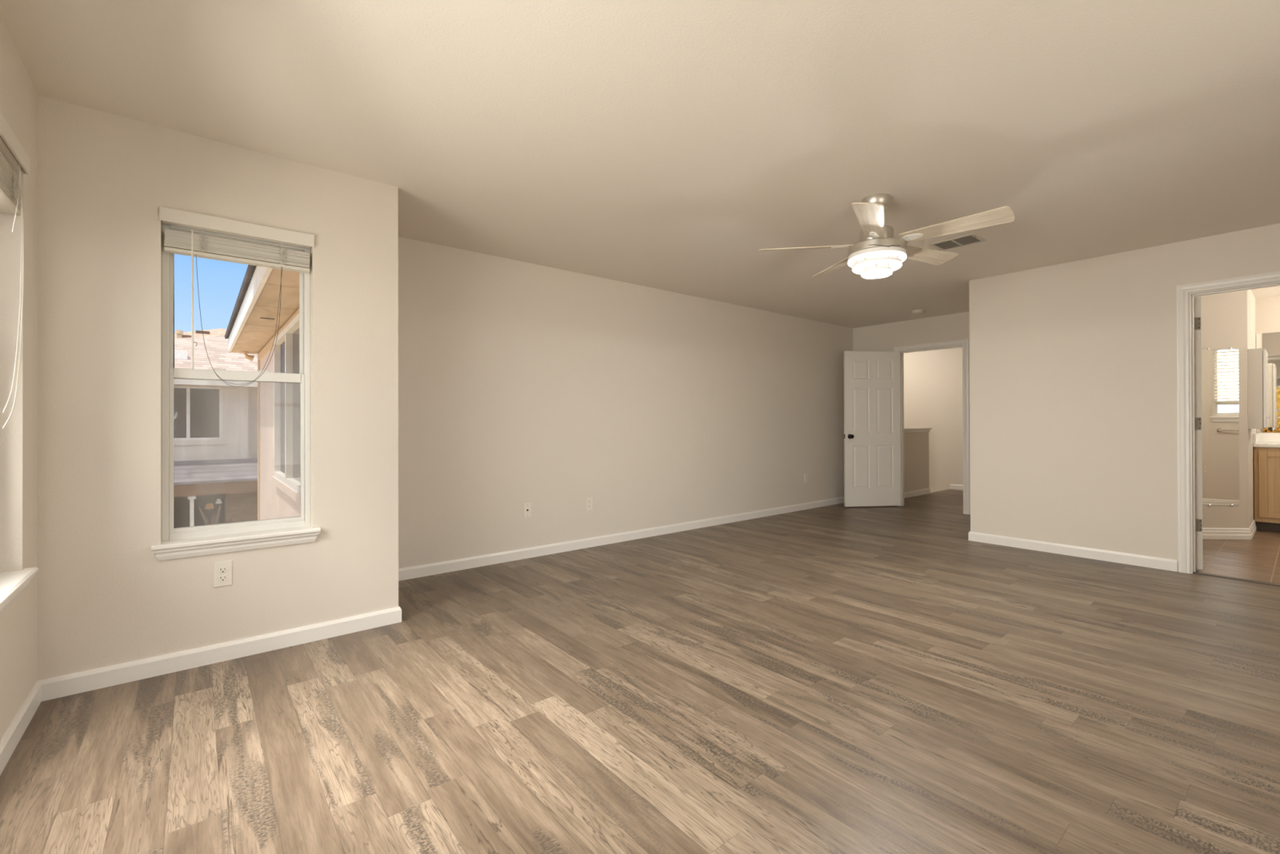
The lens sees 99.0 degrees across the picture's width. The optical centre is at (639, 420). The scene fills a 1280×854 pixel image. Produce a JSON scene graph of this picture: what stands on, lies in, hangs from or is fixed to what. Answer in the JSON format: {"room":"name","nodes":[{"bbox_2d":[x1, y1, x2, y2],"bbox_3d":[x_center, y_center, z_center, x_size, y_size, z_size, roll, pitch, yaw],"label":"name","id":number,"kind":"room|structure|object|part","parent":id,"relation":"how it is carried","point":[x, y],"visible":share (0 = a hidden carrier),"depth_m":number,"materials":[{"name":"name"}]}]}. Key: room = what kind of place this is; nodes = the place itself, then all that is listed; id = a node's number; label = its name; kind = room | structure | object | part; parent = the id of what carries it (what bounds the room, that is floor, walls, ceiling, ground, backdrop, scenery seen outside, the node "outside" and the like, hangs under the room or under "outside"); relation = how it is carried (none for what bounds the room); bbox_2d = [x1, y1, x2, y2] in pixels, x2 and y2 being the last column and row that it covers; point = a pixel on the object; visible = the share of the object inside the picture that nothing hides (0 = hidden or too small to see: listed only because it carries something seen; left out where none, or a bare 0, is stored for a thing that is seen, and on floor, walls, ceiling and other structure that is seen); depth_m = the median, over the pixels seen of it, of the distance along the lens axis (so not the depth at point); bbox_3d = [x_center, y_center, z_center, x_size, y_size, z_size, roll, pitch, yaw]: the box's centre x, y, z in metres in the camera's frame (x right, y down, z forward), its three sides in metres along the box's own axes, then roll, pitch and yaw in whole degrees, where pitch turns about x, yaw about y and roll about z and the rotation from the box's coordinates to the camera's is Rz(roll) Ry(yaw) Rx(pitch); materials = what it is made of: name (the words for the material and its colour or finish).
{"room":"empty bedroom","nodes":[
{"label":"empty bedroom","id":0,"kind":"room"},
{"bbox_2d":[0,16,38,740],"bbox_3d":[-1.051,-0.053,0.393,0.150,2.540,4.836,0,0,-39],"label":"wall","id":1,"kind":"structure","parent":0,"point":[19,98],"depth_m":2.00,"materials":[{"name":"beige paint"}]},
{"bbox_2d":[0,111,30,428],"bbox_3d":[-1.895,-0.476,1.516,0.073,1.001,1.264,0,0,-39],"label":"window blind","id":2,"kind":"object","parent":1,"relation":"attached to","point":[11,185],"visible":1,"depth_m":1.90,"materials":[{"name":"beige"}]},
{"bbox_3d":[-1.903,-0.759,1.511,0.052,0.016,1.220,0,0,-39],"label":"rail","id":3,"kind":"part","parent":2,"relation":"part of","materials":[{"name":"white plastic"}]},
{"bbox_3d":[-2.136,-0.459,1.859,0.009,0.871,0.237,0,0,-39],"label":"lift cord","id":4,"kind":"part","parent":2,"relation":"part of","materials":[{"name":"white fabric"}]},
{"bbox_3d":[-2.137,-0.434,1.862,0.012,0.921,0.244,0,0,-39],"label":"lift cord","id":5,"kind":"part","parent":2,"relation":"part of","materials":[{"name":"white fabric"}]},
{"bbox_3d":[-2.196,-0.823,1.918,0.004,0.125,0.036,0,0,-39],"label":"ladder cord","id":6,"kind":"part","parent":2,"relation":"part of","materials":[{"name":"white fabric"}]},
{"bbox_3d":[-2.151,-0.767,1.884,0.005,0.266,0.112,0,0,-39],"label":"lift cord","id":7,"kind":"part","parent":2,"relation":"part of","materials":[{"name":"white fabric"}]},
{"bbox_2d":[0,567,38,613],"bbox_3d":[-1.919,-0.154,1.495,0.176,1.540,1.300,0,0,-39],"label":"window sill","id":8,"kind":"structure","parent":1,"relation":"in","point":[12,584],"depth_m":1.87,"materials":[{"name":"white plastic"}]},
{"bbox_2d":[0,680,41,775],"bbox_3d":[-0.985,1.075,0.440,0.014,0.083,4.536,0,0,-39],"label":"baseboard","id":9,"kind":"structure","parent":1,"relation":"attached to","point":[14,733],"depth_m":1.93,"materials":[{"name":"white paint"}]},
{"bbox_2d":[37,95,398,679],"bbox_3d":[-1.939,-0.042,2.692,1.377,2.540,0.150,0,0,-39],"label":"wall","id":10,"kind":"structure","parent":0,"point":[105,598],"depth_m":2.42,"materials":[{"name":"beige paint"}]},
{"bbox_2d":[37,606,401,701],"bbox_3d":[-1.879,1.086,2.629,1.390,0.083,0.014,0,0,-39],"label":"baseboard","id":11,"kind":"structure","parent":10,"relation":"attached to","point":[69,684],"depth_m":2.52,"materials":[{"name":"white paint"}]},
{"bbox_2d":[213,560,231,587],"bbox_3d":[-1.960,0.720,2.568,0.070,0.117,0.008,0,0,-39],"label":"electrical outlet","id":12,"kind":"object","parent":10,"relation":"attached to","point":[222,571],"visible":1,"depth_m":2.56,"materials":[{"name":"beige plastic"}]},
{"bbox_2d":[218,574,226,581],"bbox_3d":[-1.959,0.740,2.566,0.033,0.027,0.003,0,0,-39],"label":"receptacle","id":13,"kind":"object","parent":12,"relation":"attached to","point":[221,577],"depth_m":2.57,"materials":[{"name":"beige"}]},
{"bbox_2d":[218,566,226,573],"bbox_3d":[-1.959,0.701,2.566,0.033,0.027,0.003,0,0,-39],"label":"receptacle","id":14,"kind":"object","parent":12,"relation":"attached to","point":[221,569],"depth_m":2.57,"materials":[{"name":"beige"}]},
{"bbox_2d":[151,220,320,560],"bbox_3d":[-1.941,-0.149,2.661,0.646,1.540,0.176,0,0,-39],"label":"window","id":15,"kind":"structure","parent":10,"relation":"attached to","point":[205,540],"depth_m":2.60,"materials":[{"name":"white plastic"}]},
{"bbox_3d":[-1.983,-0.541,2.712,0.534,0.693,0.026,0,0,-39],"label":"sash","id":16,"kind":"part","parent":15,"relation":"part of","materials":[{"name":"white plastic"}]},
{"bbox_3d":[-1.961,0.138,2.685,0.534,0.761,0.032,0,0,-39],"label":"sash","id":17,"kind":"part","parent":15,"relation":"part of","materials":[{"name":"white plastic"}]},
{"bbox_2d":[159,206,314,386],"bbox_3d":[-1.922,-0.557,2.638,0.598,0.790,0.072,0,0,-39],"label":"window blind","id":18,"kind":"object","parent":10,"relation":"attached to","point":[191,244],"visible":1,"depth_m":2.60,"materials":[{"name":"beige plastic"}]},
{"bbox_3d":[-2.023,-0.819,2.531,0.035,0.088,0.004,0,0,-39],"label":"ladder cord","id":19,"kind":"part","parent":18,"relation":"part of","materials":[{"name":"white fabric"}]},
{"bbox_3d":[-1.929,-0.773,2.646,0.566,0.016,0.052,0,0,-39],"label":"rail","id":20,"kind":"part","parent":18,"relation":"part of","materials":[{"name":"white plastic"}]},
{"bbox_3d":[-1.914,-0.464,2.618,0.332,0.603,0.002,0,0,-39],"label":"lift cord","id":21,"kind":"part","parent":18,"relation":"part of","materials":[{"name":"white fabric"}]},
{"bbox_3d":[-1.911,-0.468,2.617,0.336,0.594,0.002,0,0,-39],"label":"lift cord","id":22,"kind":"part","parent":18,"relation":"part of","materials":[{"name":"white fabric"}]},
{"bbox_3d":[-1.782,-0.819,2.728,0.035,0.088,0.004,0,0,-39],"label":"ladder cord","id":23,"kind":"part","parent":18,"relation":"part of","materials":[{"name":"white fabric"}]},
{"bbox_2d":[398,236,853,568],"bbox_3d":[0.563,-0.036,5.825,6.458,2.540,0.150,0,0,-39],"label":"wall","id":24,"kind":"structure","parent":0,"point":[552,389],"depth_m":4.86,"materials":[{"name":"beige paint"}]},
{"bbox_2d":[523,502,531,517],"bbox_3d":[-0.926,0.738,4.502,0.070,0.117,0.014,0,0,-39],"label":"cable plate","id":25,"kind":"object","parent":24,"relation":"attached to","point":[526,506],"visible":1,"depth_m":4.50,"materials":[{"name":"beige plastic"}]},
{"bbox_2d":[586,497,592,511],"bbox_3d":[-0.453,0.745,4.891,0.070,0.117,0.008,0,0,-39],"label":"electrical outlet","id":26,"kind":"object","parent":24,"relation":"attached to","point":[588,500],"visible":1,"depth_m":4.89,"materials":[{"name":"beige plastic"}]},
{"bbox_2d":[398,496,844,581],"bbox_3d":[0.571,1.092,5.719,6.338,0.083,0.014,0,0,-39],"label":"baseboard","id":27,"kind":"structure","parent":24,"relation":"attached to","point":[415,571],"depth_m":4.86,"materials":[{"name":"white paint"}]},
{"bbox_2d":[804,473,807,483],"bbox_3d":[2.123,0.738,6.989,0.070,0.117,0.008,0,0,-39],"label":"electrical outlet","id":28,"kind":"object","parent":24,"relation":"attached to","point":[805,474],"visible":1,"depth_m":6.98,"materials":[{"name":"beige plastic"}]},
{"bbox_2d":[0,488,1279,853],"bbox_3d":[2.990,1.179,3.643,10.262,0.120,6.326,0,0,-39],"label":"floor","id":29,"kind":"structure","parent":0,"point":[837,678],"depth_m":2.07,"materials":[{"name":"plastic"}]},
{"bbox_2d":[1192,571,1279,586],"bbox_3d":[4.303,1.113,3.728,0.075,0.012,0.742,0,0,-39],"label":"threshold","id":30,"kind":"object","parent":29,"relation":"on","point":[1193,572],"visible":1,"depth_m":3.83,"materials":[{"name":"brown wood"}]},
{"bbox_2d":[1253,447,1279,532],"bbox_3d":[6.931,0.691,5.176,0.604,0.846,1.458,0,0,-39],"label":"vanity cabinet","id":31,"kind":"object","parent":29,"relation":"on","point":[1266,460],"visible":0.95,"depth_m":5.50,"materials":[{"name":"brown wood"}]},
{"bbox_2d":[1253,432,1279,447],"bbox_3d":[6.941,0.199,5.185,0.584,0.138,1.470,0,0,-39],"label":"countertop","id":32,"kind":"structure","parent":31,"relation":"on","point":[1260,439],"depth_m":5.81,"materials":[{"name":"white stone"}]},
{"bbox_3d":[6.427,0.641,5.380,0.021,0.676,0.440,0,0,-39],"label":"door","id":33,"kind":"part","parent":31,"relation":"part of","materials":[{"name":"brown wood"}]},
{"bbox_2d":[0,0,1279,328],"bbox_3d":[2.678,-1.379,4.123,10.642,0.120,8.000,0,0,-39],"label":"ceiling","id":34,"kind":"structure","parent":0,"point":[662,144],"depth_m":2.37,"materials":[{"name":"beige paint"}]},
{"bbox_2d":[759,193,1014,278],"bbox_3d":[1.439,-1.091,3.232,1.318,0.456,1.299,0,0,-39],"label":"ceiling fan","id":35,"kind":"object","parent":34,"relation":"hanging from","point":[877,254],"visible":1,"depth_m":3.11,"materials":[{"name":"silver metal"}]},
{"bbox_3d":[0.996,-1.045,3.311,0.540,0.006,0.152,0,14,9],"label":"blade","id":36,"kind":"part","parent":35,"relation":"part of","materials":[{"name":"brown wood"}]},
{"bbox_3d":[1.340,-1.045,3.657,0.152,0.006,0.540,-14,2,-9],"label":"blade","id":37,"kind":"part","parent":35,"relation":"part of","materials":[{"name":"beige wood"}]},
{"bbox_3d":[1.219,-1.048,2.877,0.152,0.006,0.540,15,7,26],"label":"blade","id":38,"kind":"part","parent":35,"relation":"part of","materials":[{"name":"brown wood"}]},
{"bbox_3d":[1.775,-1.047,3.436,0.540,0.006,0.152,0,-14,-27],"label":"blade","id":39,"kind":"part","parent":35,"relation":"part of","materials":[{"name":"brown wood"}]},
{"bbox_3d":[1.700,-1.048,2.954,0.540,0.006,0.152,0,-14,45],"label":"blade","id":40,"kind":"part","parent":35,"relation":"part of","materials":[{"name":"beige wood"}]},
{"bbox_2d":[911,309,924,314],"bbox_3d":[3.314,-1.291,6.511,0.140,0.040,0.140,0,0,-39],"label":"smoke detector","id":41,"kind":"object","parent":34,"relation":"attached to","point":[916,311],"visible":1,"depth_m":6.47,"materials":[{"name":"beige plastic"}]},
{"bbox_2d":[928,232,986,250],"bbox_3d":[2.338,-1.312,4.027,0.244,0.012,0.300,0,0,-39],"label":"ceiling vent","id":42,"kind":"object","parent":34,"relation":"in","point":[971,238],"visible":0.96,"depth_m":4.01,"materials":[{"name":"silver metal"}]},
{"bbox_2d":[853,311,970,514],"bbox_3d":[3.719,-0.040,6.968,0.120,2.540,2.063,0,0,-39],"label":"wall","id":43,"kind":"structure","parent":0,"point":[954,326],"depth_m":7.06,"materials":[{"name":"beige paint"}]},
{"bbox_2d":[844,351,901,506],"bbox_3d":[3.045,0.107,7.154,0.786,2.024,0.167,0,0,-7],"label":"door","id":44,"kind":"structure","parent":43,"relation":"in","point":[872,379],"depth_m":7.13,"materials":[{"name":"white paint"}]},
{"bbox_3d":[2.731,0.205,7.065,0.062,0.062,0.066,0,0,-7],"label":"knob","id":45,"kind":"part","parent":44,"relation":"part of","materials":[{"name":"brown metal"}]},
{"bbox_2d":[893,338,969,514],"bbox_3d":[3.715,0.075,6.958,0.139,2.110,0.910,0,0,-39],"label":"door frame","id":46,"kind":"structure","parent":43,"relation":"attached to","point":[964,344],"depth_m":6.63,"materials":[{"name":"white paint"}]},
{"bbox_3d":[3.666,-0.948,6.924,0.019,0.064,0.910,0,0,-39],"label":"head casing","id":47,"kind":"part","parent":46,"relation":"part of","materials":[{"name":"white paint"}]},
{"bbox_3d":[3.935,0.073,6.592,0.019,2.110,0.064,0,0,-39],"label":"casing","id":48,"kind":"part","parent":46,"relation":"part of","materials":[{"name":"white paint"}]},
{"bbox_2d":[903,427,932,497],"bbox_3d":[3.893,1.248,8.097,1.577,2.272,0.182,0,0,-39],"label":"wall","id":49,"kind":"structure","parent":0,"point":[916,440],"depth_m":8.25,"materials":[{"name":"beige paint"}]},
{"bbox_3d":[3.882,0.159,8.095,1.556,0.040,0.148,0,0,-39],"label":"cap moulding","id":50,"kind":"part","parent":49,"relation":"part of","materials":[{"name":"white paint"}]},
{"bbox_2d":[903,346,963,492],"bbox_3d":[5.319,0.564,8.972,0.120,3.740,3.396,0,0,-39],"label":"wall","id":51,"kind":"structure","parent":0,"point":[933,379],"depth_m":9.22,"materials":[{"name":"beige paint"}]},
{"bbox_2d":[950,484,963,489],"bbox_3d":[5.707,1.089,8.389,0.014,0.083,1.766,0,0,-39],"label":"baseboard","id":52,"kind":"structure","parent":51,"relation":"attached to","point":[957,486],"depth_m":8.99,"materials":[{"name":"white paint"}]},
{"bbox_2d":[968,222,1279,571],"bbox_3d":[4.196,-0.053,3.884,0.120,2.540,3.324,0,0,-39],"label":"wall","id":53,"kind":"structure","parent":0,"point":[1073,441],"depth_m":4.46,"materials":[{"name":"beige paint"}]},
{"bbox_2d":[968,531,1177,571],"bbox_3d":[3.535,1.080,4.590,0.014,0.083,1.409,0,0,-39],"label":"baseboard","id":54,"kind":"structure","parent":53,"relation":"attached to","point":[1077,551],"depth_m":4.49,"materials":[{"name":"white paint"}]},
{"bbox_2d":[1176,271,1279,573],"bbox_3d":[4.305,0.058,3.736,0.139,2.115,0.888,0,0,-39],"label":"door frame","id":55,"kind":"structure","parent":53,"relation":"attached to","point":[1184,295],"depth_m":4.01,"materials":[{"name":"white paint"}]},
{"bbox_3d":[3.998,0.060,4.017,0.019,2.115,0.064,0,0,-39],"label":"casing","id":56,"kind":"part","parent":55,"relation":"part of","materials":[{"name":"white paint"}]},
{"bbox_3d":[4.255,-0.967,3.702,0.019,0.064,0.888,0,0,-39],"label":"head casing","id":57,"kind":"part","parent":55,"relation":"part of","materials":[{"name":"white paint"}]},
{"bbox_2d":[1194,289,1256,528],"bbox_3d":[5.075,-0.049,5.602,2.956,2.540,1.528,0,0,-39],"label":"wall","id":58,"kind":"structure","parent":0,"point":[1228,319],"depth_m":5.16,"materials":[{"name":"beige paint"}]},
{"bbox_2d":[1194,296,1203,568],"bbox_3d":[4.311,0.092,4.378,0.167,2.020,0.746,0,0,27],"label":"door","id":59,"kind":"structure","parent":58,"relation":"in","point":[1197,330],"depth_m":4.05,"materials":[{"name":"white paint"}]},
{"bbox_2d":[1201,347,1239,506],"bbox_3d":[5.480,0.062,5.159,0.339,1.503,0.010,0,0,3],"label":"wall mirror","id":60,"kind":"object","parent":58,"relation":"attached to","point":[1220,367],"visible":0.98,"depth_m":5.16,"materials":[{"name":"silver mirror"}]},
{"bbox_2d":[1202,528,1251,539],"bbox_3d":[4.596,1.069,5.194,2.298,0.104,0.018,0,0,3],"label":"baseboard","id":61,"kind":"structure","parent":58,"relation":"attached to","point":[1207,533],"depth_m":5.14,"materials":[{"name":"white paint"}]},
{"bbox_2d":[1248,520,1256,538],"bbox_3d":[6.038,1.065,5.382,0.778,0.104,0.018,0,0,-39],"label":"baseboard","id":62,"kind":"structure","parent":58,"relation":"attached to","point":[1253,527],"depth_m":5.34,"materials":[{"name":"white paint"}]},
{"bbox_2d":[1247,348,1270,428],"bbox_3d":[5.941,-0.299,5.234,0.400,0.752,0.136,0,0,-39],"label":"medicine cabinet","id":63,"kind":"object","parent":58,"relation":"attached to","point":[1257,358],"visible":1,"depth_m":5.12,"materials":[{"name":"beige"}]},
{"bbox_3d":[5.964,-0.298,5.208,0.390,0.734,0.017,0,0,-39],"label":"door","id":64,"kind":"part","parent":63,"relation":"part of","materials":[{"name":"white"}]},
{"bbox_3d":[5.969,-0.298,5.200,0.290,0.630,0.002,0,0,-39],"label":"door panel","id":65,"kind":"part","parent":63,"relation":"part of","materials":[{"name":"white"}]},
{"bbox_2d":[1255,296,1279,432],"bbox_3d":[7.080,-0.054,5.574,0.120,2.540,4.104,0,0,-39],"label":"wall","id":66,"kind":"structure","parent":0,"point":[1267,309],"depth_m":5.88,"materials":[{"name":"beige paint"}]},
{"bbox_2d":[1256,332,1279,432],"bbox_3d":[7.169,-0.411,5.364,0.006,1.070,1.478,0,0,-39],"label":"vanity mirror","id":67,"kind":"object","parent":66,"relation":"attached to","point":[1270,342],"visible":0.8,"depth_m":5.84,"materials":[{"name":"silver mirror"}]},
{"bbox_2d":[1258,432,1279,442],"bbox_3d":[7.159,0.180,5.363,0.022,0.100,1.470,0,0,-39],"label":"backsplash","id":68,"kind":"structure","parent":66,"relation":"attached to","point":[1263,437],"depth_m":5.85,"materials":[{"name":"white stone"}]},
{"label":"outside","id":69,"kind":"structure","parent":0,"visible":0},
{"bbox_3d":[-6.302,4.410,7.737,80.000,0.100,100.000,0,0,-39],"label":"ground","id":70,"kind":"structure","parent":69,"visible":0},
{"bbox_2d":[174,328,226,337],"bbox_3d":[-17.183,0.158,20.311,13.000,8.165,5.200,0,0,-39],"label":"house","id":71,"kind":"structure","parent":70,"relation":"on","point":[220,331],"depth_m":22.07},
{"bbox_2d":[182,334,191,337],"bbox_3d":[-17.820,-3.281,21.406,0.440,0.120,0.200,0,0,-39],"label":"vent","id":72,"kind":"object","parent":71,"relation":"attached to","point":[183,335],"depth_m":21.34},
{"bbox_2d":[195,330,209,334],"bbox_3d":[-17.775,-3.574,22.208,0.440,0.120,0.200,0,0,-39],"label":"vent","id":73,"kind":"object","parent":71,"relation":"attached to","point":[200,332],"depth_m":22.12,"materials":[{"name":"metal"}]},
{"bbox_2d":[204,503,213,524],"bbox_3d":[-11.503,3.212,14.600,0.320,1.980,0.320,0,0,-39],"label":"lamp","id":74,"kind":"object","parent":70,"relation":"on","point":[208,506],"visible":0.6,"depth_m":14.58,"materials":[{"name":"brown metal"}]},
{"bbox_3d":[-11.503,3.277,14.600,0.320,1.850,0.320,0,0,-39],"label":"post","id":75,"kind":"part","parent":74,"relation":"part of","materials":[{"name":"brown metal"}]},
{"bbox_3d":[-11.506,2.287,14.604,0.200,0.130,0.200,0,0,-39],"label":"lamp shade","id":76,"kind":"part","parent":74,"relation":"part of","materials":[{"name":"fabric"}]},
{"bbox_2d":[173,335,257,528],"bbox_3d":[-13.277,0.469,14.720,10.000,7.875,6.400,0,0,-39],"label":"house","id":77,"kind":"structure","parent":70,"relation":"on","point":[215,422],"depth_m":14.18,"materials":[{"name":"white paint"}]},
{"bbox_3d":[-12.039,-0.191,13.495,1.290,1.260,0.010,0,0,-39],"label":"pane","id":78,"kind":"part","parent":77,"relation":"part of","materials":[{"name":"grey"}]},
{"bbox_2d":[174,350,187,359],"bbox_3d":[-12.254,-1.576,14.567,0.290,0.560,0.250,0,0,-39],"label":"roof vent","id":79,"kind":"object","parent":77,"relation":"attached to","point":[179,354],"depth_m":14.48,"materials":[{"name":"white metal"}]},
{"bbox_3d":[-10.594,2.983,12.917,0.145,2.420,0.140,0,0,-39],"label":"porch post","id":80,"kind":"part","parent":77,"relation":"part of","materials":[{"name":"white wood"}]},
{"bbox_3d":[-11.721,-0.166,13.650,2.260,1.570,0.030,0,0,-39],"label":"window trim","id":81,"kind":"part","parent":77,"relation":"part of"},
{"bbox_3d":[-11.256,-0.191,14.132,0.590,1.260,0.010,0,0,-39],"label":"pane","id":82,"kind":"part","parent":77,"relation":"part of","materials":[{"name":"grey"}]},
{"bbox_2d":[215,498,222,503],"bbox_3d":[-10.304,1.971,13.366,0.140,0.115,0.136,0,0,-39],"label":"sconce","id":83,"kind":"object","parent":77,"relation":"attached to","point":[218,501],"depth_m":13.33,"materials":[{"name":"white glass"}]},
{"bbox_2d":[198,504,235,525],"bbox_3d":[-9.607,3.174,12.274,1.096,2.448,1.112,0,0,8],"label":"tree","id":84,"kind":"object","parent":70,"relation":"on","point":[213,521],"visible":0.02,"depth_m":12.35,"materials":[{"name":"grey plant"}]},
{"bbox_2d":[224,264,300,519],"bbox_3d":[-1.951,0.467,7.410,5.672,7.160,5.960,0,0,-39],"label":"house wing","id":85,"kind":"object","parent":70,"relation":"on","point":[251,326],"visible":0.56,"depth_m":5.75,"materials":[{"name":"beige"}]},
{"bbox_2d":[240,351,253,360],"bbox_3d":[-5.736,-0.939,7.984,0.099,0.132,0.166,0,0,37],"label":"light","id":86,"kind":"object","parent":85,"relation":"attached to","point":[251,357],"visible":1,"depth_m":7.98,"materials":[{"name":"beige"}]},
{"bbox_3d":[-3.474,0.683,5.401,0.044,0.080,2.570,0,0,-39],"label":"window trim","id":87,"kind":"part","parent":85,"relation":"part of","materials":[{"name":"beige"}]},
{"bbox_3d":[-3.109,-0.154,5.046,0.010,1.470,1.330,0,0,-39],"label":"pane","id":88,"kind":"part","parent":85,"relation":"part of","materials":[{"name":"grey"}]}
]}

